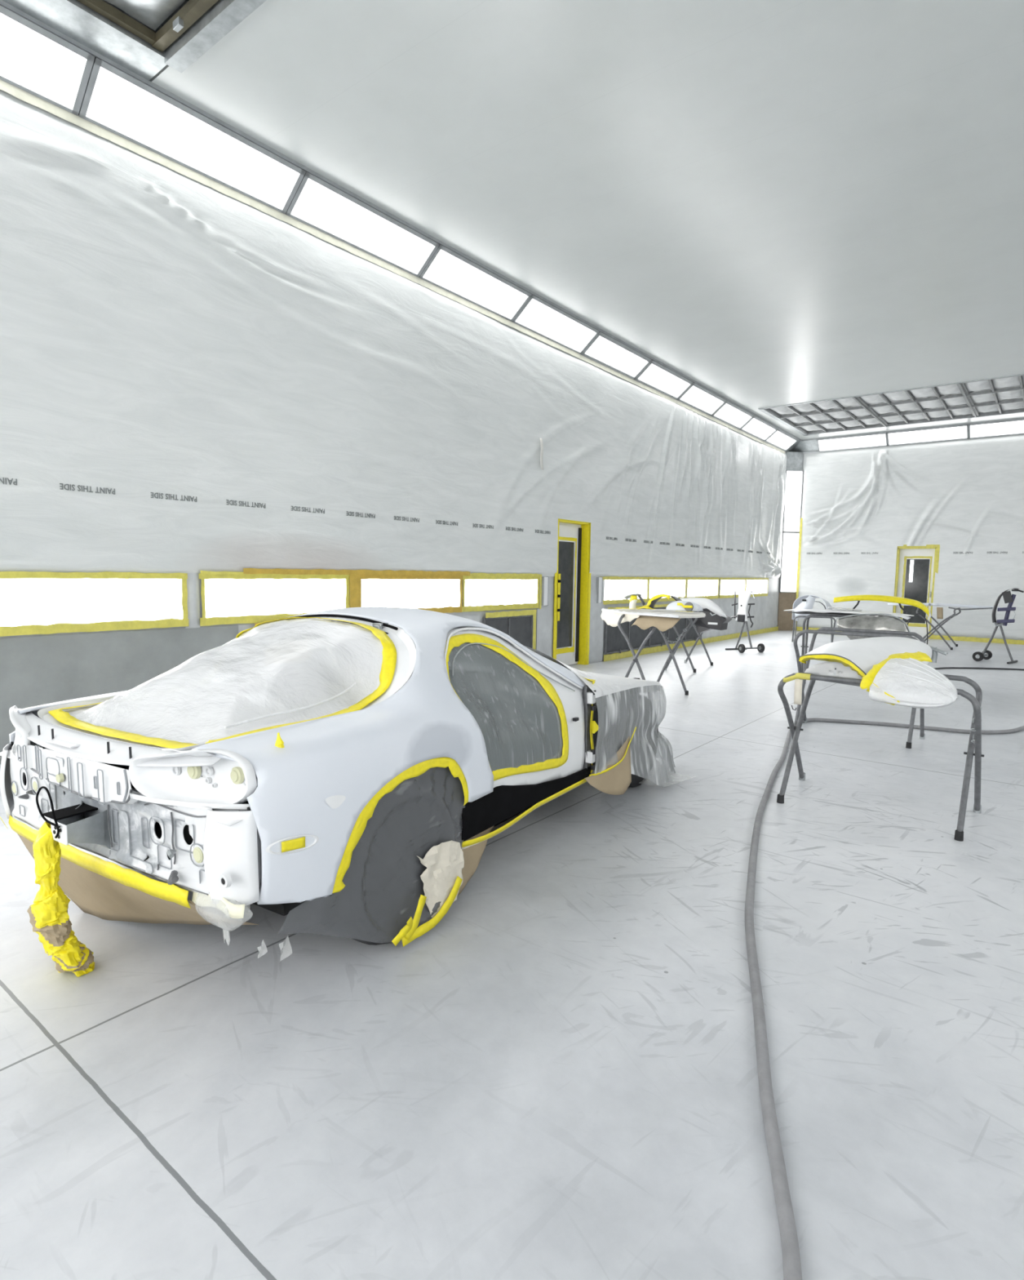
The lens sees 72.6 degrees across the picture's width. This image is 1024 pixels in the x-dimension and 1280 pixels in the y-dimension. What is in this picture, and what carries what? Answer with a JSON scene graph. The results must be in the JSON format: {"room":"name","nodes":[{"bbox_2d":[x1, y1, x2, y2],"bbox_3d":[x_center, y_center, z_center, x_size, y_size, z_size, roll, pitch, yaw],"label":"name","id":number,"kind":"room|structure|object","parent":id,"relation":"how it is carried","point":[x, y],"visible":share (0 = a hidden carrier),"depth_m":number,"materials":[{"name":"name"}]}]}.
{"room":"car paint booth","nodes":[
{"label":"car paint booth","id":0,"kind":"room"},
{"bbox_2d":[0,453,786,768],"bbox_3d":[-0.121,-1.821,9.362,0.160,4.710,24.800,5,7,38],"label":"wall","id":1,"kind":"structure","parent":0,"point":[774,583],"depth_m":9.05,"materials":[{"name":"paint"}]},
{"bbox_2d":[0,4,95,115],"bbox_3d":[-3.550,-3.869,4.273,0.373,0.322,1.694,5,7,38],"label":"light","id":2,"kind":"object","parent":1,"relation":"attached to","point":[34,60],"visible":1,"depth_m":4.73,"materials":[{"name":"white plastic"}]},
{"bbox_2d":[0,571,189,636],"bbox_3d":[-3.298,-0.288,5.285,0.038,0.464,1.700,5,7,38],"label":"wall light","id":3,"kind":"object","parent":1,"relation":"attached to","point":[32,602],"visible":1,"depth_m":5.35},
{"bbox_2d":[0,625,238,764],"bbox_3d":[-5.050,0.595,3.123,0.036,0.900,8.310,5,7,38],"label":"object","id":4,"kind":"structure","parent":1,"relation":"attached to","point":[35,671],"depth_m":5.36,"materials":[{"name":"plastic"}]},
{"bbox_2d":[185,572,199,628],"bbox_3d":[-2.745,-0.347,5.986,0.020,0.490,0.130,5,7,38],"label":"strip","id":5,"kind":"object","parent":1,"relation":"attached to","point":[193,580],"visible":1,"depth_m":5.99,"materials":[{"name":"plastic"}]},
{"bbox_2d":[198,570,359,626],"bbox_3d":[-2.169,-0.412,6.712,0.055,0.496,1.748,5,7,38],"label":"wall light","id":6,"kind":"object","parent":1,"relation":"attached to","point":[227,597],"depth_m":6.56,"materials":[{"name":"white plastic"}]},
{"bbox_2d":[204,578,346,617],"bbox_3d":[-2.222,-0.416,6.678,0.012,0.350,1.550,5,7,38],"label":"diffuser","id":7,"kind":"object","parent":6,"relation":"attached to","point":[224,597],"depth_m":6.59,"materials":[{"name":"white plastic"}]},
{"bbox_2d":[0,79,786,577],"bbox_3d":[-0.152,-2.480,8.980,0.153,3.301,23.950,5,7,38],"label":"sheet","id":8,"kind":"object","parent":1,"relation":"attached to","point":[194,378],"depth_m":6.50,"materials":[{"name":"plastic"}]},
{"bbox_2d":[470,573,542,608],"bbox_3d":[-0.052,-0.645,9.378,0.003,0.508,1.553,5,7,38],"label":"tape strip","id":9,"kind":"object","parent":8,"relation":"attached to","point":[471,574],"visible":1,"depth_m":9.46,"materials":[{"name":"yellow paper"}]},
{"bbox_2d":[540,437,543,469],"bbox_3d":[0.412,-2.579,9.650,0.020,0.420,0.110,5,7,38],"label":"scrap","id":10,"kind":"object","parent":8,"relation":"attached to","point":[541,439],"visible":1,"depth_m":9.65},
{"bbox_2d":[360,574,462,613],"bbox_3d":[-1.135,-0.532,8.038,0.046,0.481,1.660,5,7,38],"label":"wall light","id":11,"kind":"object","parent":1,"relation":"attached to","point":[439,593],"visible":0.8,"depth_m":8.04,"materials":[{"name":"white plastic"}]},
{"bbox_2d":[457,614,480,622],"bbox_3d":[-1.388,0.211,7.797,0.035,0.870,3.190,5,7,38],"label":"sheet","id":12,"kind":"object","parent":1,"relation":"attached to","point":[473,617],"visible":0.02,"depth_m":8.91,"materials":[{"name":"plastic"}]},
{"bbox_2d":[462,575,540,612],"bbox_3d":[-0.123,-0.642,9.330,0.046,0.481,1.650,5,7,38],"label":"wall light","id":13,"kind":"object","parent":1,"relation":"attached to","point":[480,593],"visible":1,"depth_m":9.29,"materials":[{"name":"white plastic"}]},
{"bbox_2d":[465,579,537,606],"bbox_3d":[-0.136,-0.643,9.340,0.012,0.350,1.570,5,7,38],"label":"diffuser","id":14,"kind":"object","parent":13,"relation":"attached to","point":[478,593],"depth_m":9.32,"materials":[{"name":"white plastic"}]},
{"bbox_2d":[483,609,537,649],"bbox_3d":[-0.019,0.026,9.506,0.050,0.850,1.129,5,7,38],"label":"air vent","id":15,"kind":"object","parent":1,"relation":"in","point":[522,628],"visible":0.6,"depth_m":9.61,"materials":[{"name":"metal"}]},
{"bbox_2d":[0,0,1023,453],"bbox_3d":[4.245,-3.878,5.575,11.080,0.310,24.500,5,7,38],"label":"trim","id":16,"kind":"structure","parent":1,"relation":"attached to","point":[3,3],"depth_m":6.42,"materials":[{"name":"grey metal"}]},
{"bbox_2d":[78,56,306,213],"bbox_3d":[-2.498,-3.984,5.616,0.373,0.322,1.714,5,7,38],"label":"light","id":17,"kind":"object","parent":16,"relation":"attached to","point":[114,100],"visible":1,"depth_m":5.50,"materials":[{"name":"white plastic"}]},
{"bbox_2d":[285,171,439,277],"bbox_3d":[-1.446,-4.098,6.959,0.373,0.322,1.694,5,7,38],"label":"light","id":18,"kind":"object","parent":16,"relation":"attached to","point":[317,203],"visible":1,"depth_m":6.87,"materials":[{"name":"white plastic"}]},
{"bbox_2d":[419,244,532,321],"bbox_3d":[-0.406,-4.211,8.286,0.373,0.322,1.674,5,7,38],"label":"light","id":19,"kind":"object","parent":16,"relation":"attached to","point":[448,270],"visible":1,"depth_m":8.22,"materials":[{"name":"white plastic"}]},
{"bbox_2d":[536,576,554,657],"bbox_3d":[0.489,-0.241,10.164,0.036,1.370,0.400,5,7,38],"label":"sheet","id":20,"kind":"object","parent":1,"relation":"attached to","point":[544,615],"visible":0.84,"depth_m":10.18,"materials":[{"name":"plastic"}]},
{"bbox_2d":[541,576,549,605],"bbox_3d":[0.474,-0.704,10.060,0.045,0.420,0.120,5,7,38],"label":"junction box","id":21,"kind":"object","parent":1,"relation":"attached to","point":[545,580],"visible":1,"depth_m":10.04,"materials":[{"name":"white paint"}]},
{"bbox_2d":[512,293,599,354],"bbox_3d":[0.622,-4.323,9.598,0.373,0.322,1.654,5,7,38],"label":"light","id":22,"kind":"object","parent":1,"relation":"attached to","point":[538,316],"visible":1,"depth_m":9.55,"materials":[{"name":"white plastic"}]},
{"bbox_2d":[553,518,591,665],"bbox_3d":[0.870,-0.732,10.718,0.220,2.310,1.013,5,7,38],"label":"door","id":23,"kind":"structure","parent":1,"relation":"in","point":[572,582],"depth_m":10.92,"materials":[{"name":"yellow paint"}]},
{"bbox_2d":[589,576,604,662],"bbox_3d":[1.381,-0.338,11.303,0.035,1.370,0.460,5,7,38],"label":"sheet","id":24,"kind":"object","parent":1,"relation":"attached to","point":[597,623],"visible":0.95,"depth_m":11.29,"materials":[{"name":"plastic"}]},
{"bbox_2d":[596,577,603,603],"bbox_3d":[1.410,-0.805,11.254,0.045,0.420,0.120,5,7,38],"label":"junction box","id":25,"kind":"object","parent":1,"relation":"attached to","point":[599,580],"visible":1,"depth_m":11.22,"materials":[{"name":"white paint"}]},
{"bbox_2d":[581,331,652,379],"bbox_3d":[1.647,-4.434,10.905,0.373,0.322,1.664,5,7,38],"label":"light","id":26,"kind":"object","parent":1,"relation":"attached to","point":[604,349],"visible":1,"depth_m":10.87,"materials":[{"name":"white plastic"}]},
{"bbox_2d":[600,576,648,604],"bbox_3d":[1.939,-0.858,11.968,0.038,0.464,1.700,5,7,38],"label":"wall light","id":27,"kind":"object","parent":1,"relation":"attached to","point":[616,588],"visible":0.92,"depth_m":11.93,"materials":[{"name":"white plastic"}]},
{"bbox_2d":[604,579,647,599],"bbox_3d":[1.929,-0.868,11.975,0.012,0.350,1.620,5,7,38],"label":"diffuser","id":28,"kind":"object","parent":27,"relation":"attached to","point":[615,589],"depth_m":11.94,"materials":[{"name":"white plastic"}]},
{"bbox_2d":[604,604,702,654],"bbox_3d":[2.788,-0.275,13.089,0.050,0.800,4.012,5,7,38],"label":"air vent","id":29,"kind":"object","parent":1,"relation":"in","point":[615,640],"visible":0.45,"depth_m":12.42,"materials":[{"name":"fabric"}]},
{"bbox_2d":[635,360,693,399],"bbox_3d":[2.671,-4.546,12.213,0.373,0.322,1.654,5,7,38],"label":"light","id":30,"kind":"object","parent":1,"relation":"attached to","point":[655,375],"visible":1,"depth_m":12.19,"materials":[{"name":"white plastic"}]},
{"bbox_2d":[648,577,687,601],"bbox_3d":[2.960,-0.969,13.272,0.038,0.465,1.660,5,7,38],"label":"wall light","id":31,"kind":"object","parent":1,"relation":"attached to","point":[673,586],"visible":0.8,"depth_m":13.28,"materials":[{"name":"white plastic"}]},
{"bbox_2d":[649,579,684,598],"bbox_3d":[2.950,-0.979,13.279,0.012,0.350,1.580,5,7,38],"label":"diffuser","id":32,"kind":"object","parent":31,"relation":"attached to","point":[676,588],"depth_m":13.29,"materials":[{"name":"white plastic"}]},
{"bbox_2d":[604,626,778,661],"bbox_3d":[4.341,0.000,15.144,0.003,0.129,9.170,5,7,38],"label":"tape strip","id":33,"kind":"object","parent":1,"relation":"attached to","point":[616,655],"visible":0.81,"depth_m":14.11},
{"bbox_2d":[677,382,727,416],"bbox_3d":[3.684,-4.656,13.505,0.373,0.322,1.624,5,7,38],"label":"light","id":34,"kind":"object","parent":1,"relation":"attached to","point":[697,397],"visible":1,"depth_m":13.49,"materials":[{"name":"white plastic"}]},
{"bbox_2d":[680,386,722,413],"bbox_3d":[3.679,-4.663,13.508,0.259,0.216,1.514,5,7,38],"label":"diffuser","id":35,"kind":"object","parent":34,"relation":"attached to","point":[698,397],"depth_m":13.49,"materials":[{"name":"white plastic"}]},
{"bbox_2d":[686,577,719,599],"bbox_3d":[3.994,-1.082,14.591,0.038,0.464,1.700,5,7,38],"label":"wall light","id":36,"kind":"object","parent":1,"relation":"attached to","point":[696,587],"visible":0.81,"depth_m":14.61,"materials":[{"name":"white plastic"}]},
{"bbox_2d":[719,577,746,598],"bbox_3d":[5.043,-1.196,15.931,0.038,0.464,1.630,5,7,38],"label":"wall light","id":37,"kind":"object","parent":1,"relation":"attached to","point":[727,586],"visible":0.87,"depth_m":15.84,"materials":[{"name":"white plastic"}]},
{"bbox_2d":[720,579,744,595],"bbox_3d":[5.033,-1.205,15.938,0.012,0.350,1.550,5,7,38],"label":"diffuser","id":38,"kind":"object","parent":37,"relation":"attached to","point":[728,587],"depth_m":15.88,"materials":[{"name":"white plastic"}]},
{"bbox_2d":[711,400,755,429],"bbox_3d":[4.684,-4.765,14.781,0.373,0.322,1.614,5,7,38],"label":"light","id":39,"kind":"object","parent":1,"relation":"attached to","point":[731,414],"visible":1,"depth_m":14.78,"materials":[{"name":"white plastic"}]},
{"bbox_2d":[715,403,751,426],"bbox_3d":[4.679,-4.772,14.784,0.259,0.216,1.504,5,7,38],"label":"diffuser","id":40,"kind":"object","parent":39,"relation":"attached to","point":[730,414],"depth_m":14.78,"materials":[{"name":"white plastic"}]},
{"bbox_2d":[702,595,778,639],"bbox_3d":[5.579,-0.586,16.683,0.036,0.890,5.050,5,7,38],"label":"sheet","id":41,"kind":"object","parent":1,"relation":"attached to","point":[765,610],"visible":0.71,"depth_m":17.10,"materials":[{"name":"plastic"}]},
{"bbox_2d":[746,577,768,596],"bbox_3d":[6.040,-1.304,17.203,0.038,0.465,1.650,5,7,38],"label":"wall light","id":42,"kind":"object","parent":1,"relation":"attached to","point":[759,586],"visible":0.83,"depth_m":17.27,"materials":[{"name":"white plastic"}]},
{"bbox_2d":[740,415,778,441],"bbox_3d":[5.693,-4.874,16.069,0.373,0.322,1.654,5,7,38],"label":"light","id":43,"kind":"object","parent":1,"relation":"attached to","point":[757,427],"visible":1,"depth_m":16.08,"materials":[{"name":"white plastic"}]},
{"bbox_2d":[742,417,774,439],"bbox_3d":[5.689,-4.882,16.072,0.259,0.216,1.544,5,7,38],"label":"diffuser","id":44,"kind":"object","parent":43,"relation":"attached to","point":[757,428],"depth_m":16.06,"materials":[{"name":"white plastic"}]},
{"bbox_2d":[764,428,799,451],"bbox_3d":[6.715,-4.986,17.373,0.373,0.322,1.654,5,7,38],"label":"light","id":45,"kind":"object","parent":1,"relation":"attached to","point":[780,439],"visible":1,"depth_m":17.39,"materials":[{"name":"white plastic"}]},
{"bbox_2d":[767,431,795,448],"bbox_3d":[6.710,-4.993,17.376,0.259,0.216,1.544,5,7,38],"label":"diffuser","id":46,"kind":"object","parent":45,"relation":"attached to","point":[780,439],"depth_m":17.38,"materials":[{"name":"white plastic"}]},
{"bbox_2d":[779,532,799,592],"bbox_3d":[7.412,-2.067,18.610,0.481,1.594,0.058,0,6,-7],"label":"light","id":47,"kind":"object","parent":1,"relation":"attached to","point":[791,540],"visible":0.99,"depth_m":18.61,"materials":[{"name":"white plastic"}]},
{"bbox_2d":[782,470,804,532],"bbox_3d":[7.436,-3.669,18.454,0.481,1.614,0.058,0,6,-7],"label":"light","id":48,"kind":"object","parent":1,"relation":"attached to","point":[794,485],"visible":0.96,"depth_m":18.45,"materials":[{"name":"white plastic"}]},
{"bbox_2d":[786,440,800,451],"bbox_3d":[7.383,-5.088,18.260,0.360,0.300,0.550,5,7,38],"label":"trim","id":49,"kind":"structure","parent":1,"relation":"attached to","point":[792,448],"depth_m":18.26,"materials":[{"name":"metal"}]},
{"bbox_2d":[786,451,804,470],"bbox_3d":[7.449,-4.716,18.373,0.481,0.480,0.020,0,6,-7],"label":"trim","id":50,"kind":"structure","parent":1,"relation":"attached to","point":[794,459],"depth_m":18.36,"materials":[{"name":"metal"}]},
{"bbox_2d":[0,630,1023,1279],"bbox_3d":[4.175,0.994,6.045,11.670,0.120,25.100,5,7,38],"label":"floor","id":51,"kind":"structure","parent":0,"point":[557,1078],"depth_m":2.15,"materials":[{"name":"concrete"}]},
{"bbox_2d":[0,606,694,977],"bbox_3d":[-0.430,0.428,4.048,2.033,1.263,4.183,3,6,33],"label":"car","id":52,"kind":"object","parent":51,"relation":"on","point":[348,772],"visible":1,"depth_m":2.67,"materials":[{"name":"white paint"}]},
{"bbox_2d":[617,613,693,698],"bbox_3d":[1.666,0.190,8.146,0.486,0.998,1.110,5,7,35],"label":"stand","id":53,"kind":"object","parent":51,"relation":"on","point":[635,655],"visible":0.59,"depth_m":8.37,"materials":[{"name":"metal"}]},
{"bbox_2d":[600,608,706,631],"bbox_3d":[1.723,-0.237,8.010,0.973,0.203,1.445,-1,6,-21],"label":"board","id":54,"kind":"object","parent":53,"relation":"on","point":[611,616],"visible":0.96,"depth_m":7.66,"materials":[{"name":"paper"}]},
{"bbox_2d":[618,593,641,609],"bbox_3d":[1.397,-0.460,8.261,0.296,0.189,0.140,5,7,38],"label":"mirror","id":55,"kind":"object","parent":54,"relation":"on","point":[633,597],"visible":1,"depth_m":8.22,"materials":[{"name":"plastic"}]},
{"bbox_2d":[637,594,682,609],"bbox_3d":[1.700,-0.446,8.155,0.543,0.191,0.297,5,7,38],"label":"spoiler","id":56,"kind":"object","parent":54,"relation":"on","point":[651,605],"visible":0.92,"depth_m":8.15,"materials":[{"name":"yellow plastic"}]},
{"bbox_2d":[666,600,703,612],"bbox_3d":[1.903,-0.380,7.767,0.395,0.119,0.206,5,7,38],"label":"headlamp","id":57,"kind":"object","parent":54,"relation":"on","point":[677,606],"visible":1,"depth_m":7.73,"materials":[{"name":"white plastic"}]},
{"bbox_2d":[665,611,713,672],"bbox_3d":[2.801,-0.021,10.918,0.486,0.915,1.110,4,6,30],"label":"stand","id":58,"kind":"object","parent":51,"relation":"on","point":[696,619],"visible":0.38,"depth_m":10.55,"materials":[{"name":"metal"}]},
{"bbox_2d":[680,597,732,633],"bbox_3d":[2.904,-0.369,10.459,0.775,0.530,0.340,5,7,38],"label":"bumper cover","id":59,"kind":"object","parent":58,"relation":"on","point":[716,618],"visible":0.76,"depth_m":10.29,"materials":[{"name":"white paint"}]},
{"bbox_2d":[725,621,764,653],"bbox_3d":[4.487,-0.111,13.393,0.500,0.666,0.562,-1,6,-19],"label":"stand","id":60,"kind":"object","parent":51,"relation":"on","point":[761,647],"visible":0.97,"depth_m":13.28,"materials":[{"name":"grey metal"}]},
{"bbox_2d":[731,590,755,627],"bbox_3d":[4.386,-0.589,13.191,0.160,0.685,0.473,-4,8,-43],"label":"panel","id":61,"kind":"object","parent":60,"relation":"on","point":[744,596],"visible":1,"depth_m":13.16,"materials":[{"name":"white paint"}]},
{"bbox_2d":[777,592,796,630],"bbox_3d":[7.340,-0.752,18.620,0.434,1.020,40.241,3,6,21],"label":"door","id":62,"kind":"structure","parent":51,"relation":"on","point":[786,600],"depth_m":18.73,"materials":[{"name":"brown wood"}]},
{"bbox_2d":[791,615,836,642],"bbox_3d":[6.536,-0.220,15.105,0.860,0.616,0.548,3,6,21],"label":"stand","id":63,"kind":"object","parent":51,"relation":"on","point":[795,628],"visible":0.66,"depth_m":15.03,"materials":[{"name":"metal"}]},
{"bbox_2d":[791,595,832,621],"bbox_3d":[6.477,-0.674,15.026,0.702,0.604,0.495,5,7,38],"label":"panel","id":64,"kind":"object","parent":63,"relation":"on","point":[806,602],"visible":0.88,"depth_m":14.92,"materials":[{"name":"white metal"}]},
{"bbox_2d":[801,612,846,672],"bbox_3d":[4.520,0.123,9.520,1.060,0.952,0.548,3,6,23],"label":"stand","id":65,"kind":"object","parent":51,"relation":"on","point":[804,646],"visible":0.25,"depth_m":9.65,"materials":[{"name":"metal"}]},
{"bbox_2d":[784,606,914,617],"bbox_3d":[4.484,-0.385,9.338,1.596,0.113,0.643,5,7,38],"label":"panel","id":66,"kind":"object","parent":65,"relation":"on","point":[849,611],"visible":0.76,"depth_m":9.28,"materials":[{"name":"white paint"}]},
{"bbox_2d":[834,595,931,617],"bbox_3d":[4.974,-0.463,9.403,1.175,0.282,0.274,5,7,38],"label":"spoiler","id":67,"kind":"object","parent":66,"relation":"on","point":[899,600],"visible":1,"depth_m":9.27,"materials":[{"name":"yellow plastic"}]},
{"bbox_2d":[794,626,948,748],"bbox_3d":[3.242,0.402,6.368,1.220,0.967,0.517,5,7,38],"label":"stand","id":68,"kind":"object","parent":51,"relation":"on","point":[824,630],"depth_m":6.33,"materials":[{"name":"metal"}]},
{"bbox_2d":[836,613,911,639],"bbox_3d":[3.517,-0.116,6.724,0.671,0.293,0.423,6,8,43],"label":"bumper cover","id":69,"kind":"object","parent":68,"relation":"on","point":[878,621],"visible":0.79,"depth_m":6.63,"materials":[{"name":"white plastic"}]},
{"bbox_2d":[777,667,984,841],"bbox_3d":[2.311,0.638,4.394,1.110,0.850,0.672,5,7,38],"label":"stand","id":70,"kind":"object","parent":51,"relation":"on","point":[975,746],"visible":0.91,"depth_m":4.29,"materials":[{"name":"metal"}]},
{"bbox_2d":[795,636,958,708],"bbox_3d":[2.601,0.128,5.026,0.850,0.278,2.629,4,6,27],"label":"car fender","id":71,"kind":"object","parent":70,"relation":"on","point":[894,670],"visible":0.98,"depth_m":4.12,"materials":[{"name":"white paint"}]},
{"bbox_2d":[745,718,1023,1279],"bbox_3d":[2.149,1.130,3.503,3.136,0.036,12.403,5,7,38],"label":"air hose","id":72,"kind":"object","parent":51,"relation":"on","point":[792,1264],"visible":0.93,"depth_m":2.08,"materials":[{"name":"grey rubber"}]},
{"bbox_2d":[907,613,928,644],"bbox_3d":[8.447,-0.198,14.530,0.426,0.718,0.032,4,6,29],"label":"cable","id":73,"kind":"object","parent":51,"relation":"on","point":[917,613],"visible":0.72,"depth_m":14.45,"materials":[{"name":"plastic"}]},
{"bbox_2d":[916,607,961,649],"bbox_3d":[9.063,-0.272,14.839,0.713,0.846,1.060,5,7,38],"label":"stand","id":74,"kind":"object","parent":51,"relation":"on","point":[952,616],"visible":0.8,"depth_m":14.62,"materials":[{"name":"metal"}]},
{"bbox_2d":[888,602,1000,618],"bbox_3d":[9.056,-0.615,14.705,2.038,0.317,0.525,5,7,38],"label":"panel","id":75,"kind":"object","parent":74,"relation":"on","point":[940,610],"visible":0.73,"depth_m":14.47,"materials":[{"name":"plastic"}]},
{"bbox_2d":[933,666,1023,670],"bbox_3d":[8.040,0.503,10.930,3.827,0.025,0.726,1,6,6],"label":"cable","id":76,"kind":"object","parent":51,"relation":"on","point":[943,667],"visible":0.83,"depth_m":11.29,"materials":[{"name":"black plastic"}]},
{"bbox_2d":[973,622,1017,663],"bbox_3d":[8.601,0.012,12.367,0.500,0.745,0.562,-4,7,-39],"label":"stand","id":77,"kind":"object","parent":51,"relation":"on","point":[986,655],"visible":1,"depth_m":12.38,"materials":[{"name":"grey metal"}]},
{"bbox_2d":[992,587,1023,626],"bbox_3d":[8.670,-0.566,12.191,0.433,0.689,0.137,5,7,38],"label":"carrier","id":78,"kind":"object","parent":77,"relation":"on","point":[1009,598],"visible":1,"depth_m":12.16,"materials":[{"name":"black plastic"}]},
{"bbox_2d":[149,0,1023,439],"bbox_3d":[6.701,-4.343,8.678,11.670,0.150,17.140,5,7,38],"label":"ceiling","id":79,"kind":"structure","parent":0,"point":[771,202],"depth_m":5.99,"materials":[{"name":"white paint"}]},
{"bbox_2d":[2,0,166,80],"bbox_3d":[-5.019,-4.055,2.085,0.700,0.444,7.640,5,7,38],"label":"trim","id":80,"kind":"structure","parent":79,"relation":"attached to","point":[73,19],"depth_m":4.65,"materials":[{"name":"metal"}]},
{"bbox_2d":[76,0,217,52],"bbox_3d":[-0.690,-3.497,-1.183,10.200,0.127,7.400,5,7,38],"label":"frame","id":81,"kind":"object","parent":80,"relation":"attached to","point":[152,13],"visible":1,"depth_m":4.56,"materials":[{"name":"brown metal"}]},
{"bbox_2d":[163,0,266,72],"bbox_3d":[1.701,-3.892,1.722,10.380,0.455,0.120,5,7,38],"label":"trim","id":82,"kind":"structure","parent":79,"relation":"attached to","point":[224,15],"depth_m":4.60,"materials":[{"name":"metal"}]},
{"bbox_2d":[758,373,1023,435],"bbox_3d":[10.416,-4.855,12.924,10.480,0.440,3.430,5,7,38],"label":"grate","id":83,"kind":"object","parent":79,"relation":"attached to","point":[763,410],"depth_m":15.47,"materials":[{"name":"metal"}]},
{"bbox_2d":[796,453,1023,640],"bbox_3d":[11.838,-2.231,15.464,11.570,4.710,0.160,5,7,38],"label":"wall","id":84,"kind":"structure","parent":0,"point":[804,454],"depth_m":18.38,"materials":[{"name":"paint"}]},
{"bbox_2d":[792,440,818,452],"bbox_3d":[7.637,-5.083,18.253,0.730,0.300,0.290,5,7,38],"label":"trim","id":85,"kind":"structure","parent":84,"relation":"attached to","point":[811,445],"depth_m":18.20,"materials":[{"name":"metal"}]},
{"bbox_2d":[817,432,888,452],"bbox_3d":[8.543,-4.974,17.520,1.604,0.317,0.308,5,7,38],"label":"light","id":86,"kind":"object","parent":84,"relation":"attached to","point":[875,440],"visible":1,"depth_m":17.51,"materials":[{"name":"white plastic"}]},
{"bbox_2d":[796,434,1023,644],"bbox_3d":[11.844,-2.200,15.257,10.703,4.693,0.151,5,7,38],"label":"sheet","id":87,"kind":"object","parent":84,"relation":"attached to","point":[966,497],"depth_m":16.72,"materials":[{"name":"plastic"}]},
{"bbox_2d":[893,544,940,639],"bbox_3d":[9.863,-1.192,17.070,0.953,2.271,0.189,5,7,38],"label":"door","id":88,"kind":"structure","parent":84,"relation":"in","point":[917,566],"depth_m":17.07,"materials":[{"name":"white paint"}]},
{"bbox_2d":[887,424,968,445],"bbox_3d":[9.835,-4.857,16.517,1.664,0.317,0.308,5,7,38],"label":"light","id":89,"kind":"object","parent":84,"relation":"attached to","point":[957,432],"visible":1,"depth_m":16.50,"materials":[{"name":"white plastic"}]},
{"bbox_2d":[968,418,1023,439],"bbox_3d":[11.151,-4.737,15.496,1.664,0.317,0.308,5,7,38],"label":"light","id":90,"kind":"object","parent":84,"relation":"attached to","point":[1015,427],"visible":1,"depth_m":15.69,"materials":[{"name":"white plastic"}]},
{"bbox_2d":[802,376,1023,413],"bbox_3d":[3.874,-4.458,5.020,11.670,0.060,23.850,5,7,38],"label":"trim","id":91,"kind":"structure","parent":0,"point":[1022,376],"depth_m":15.44,"materials":[{"name":"metal"}]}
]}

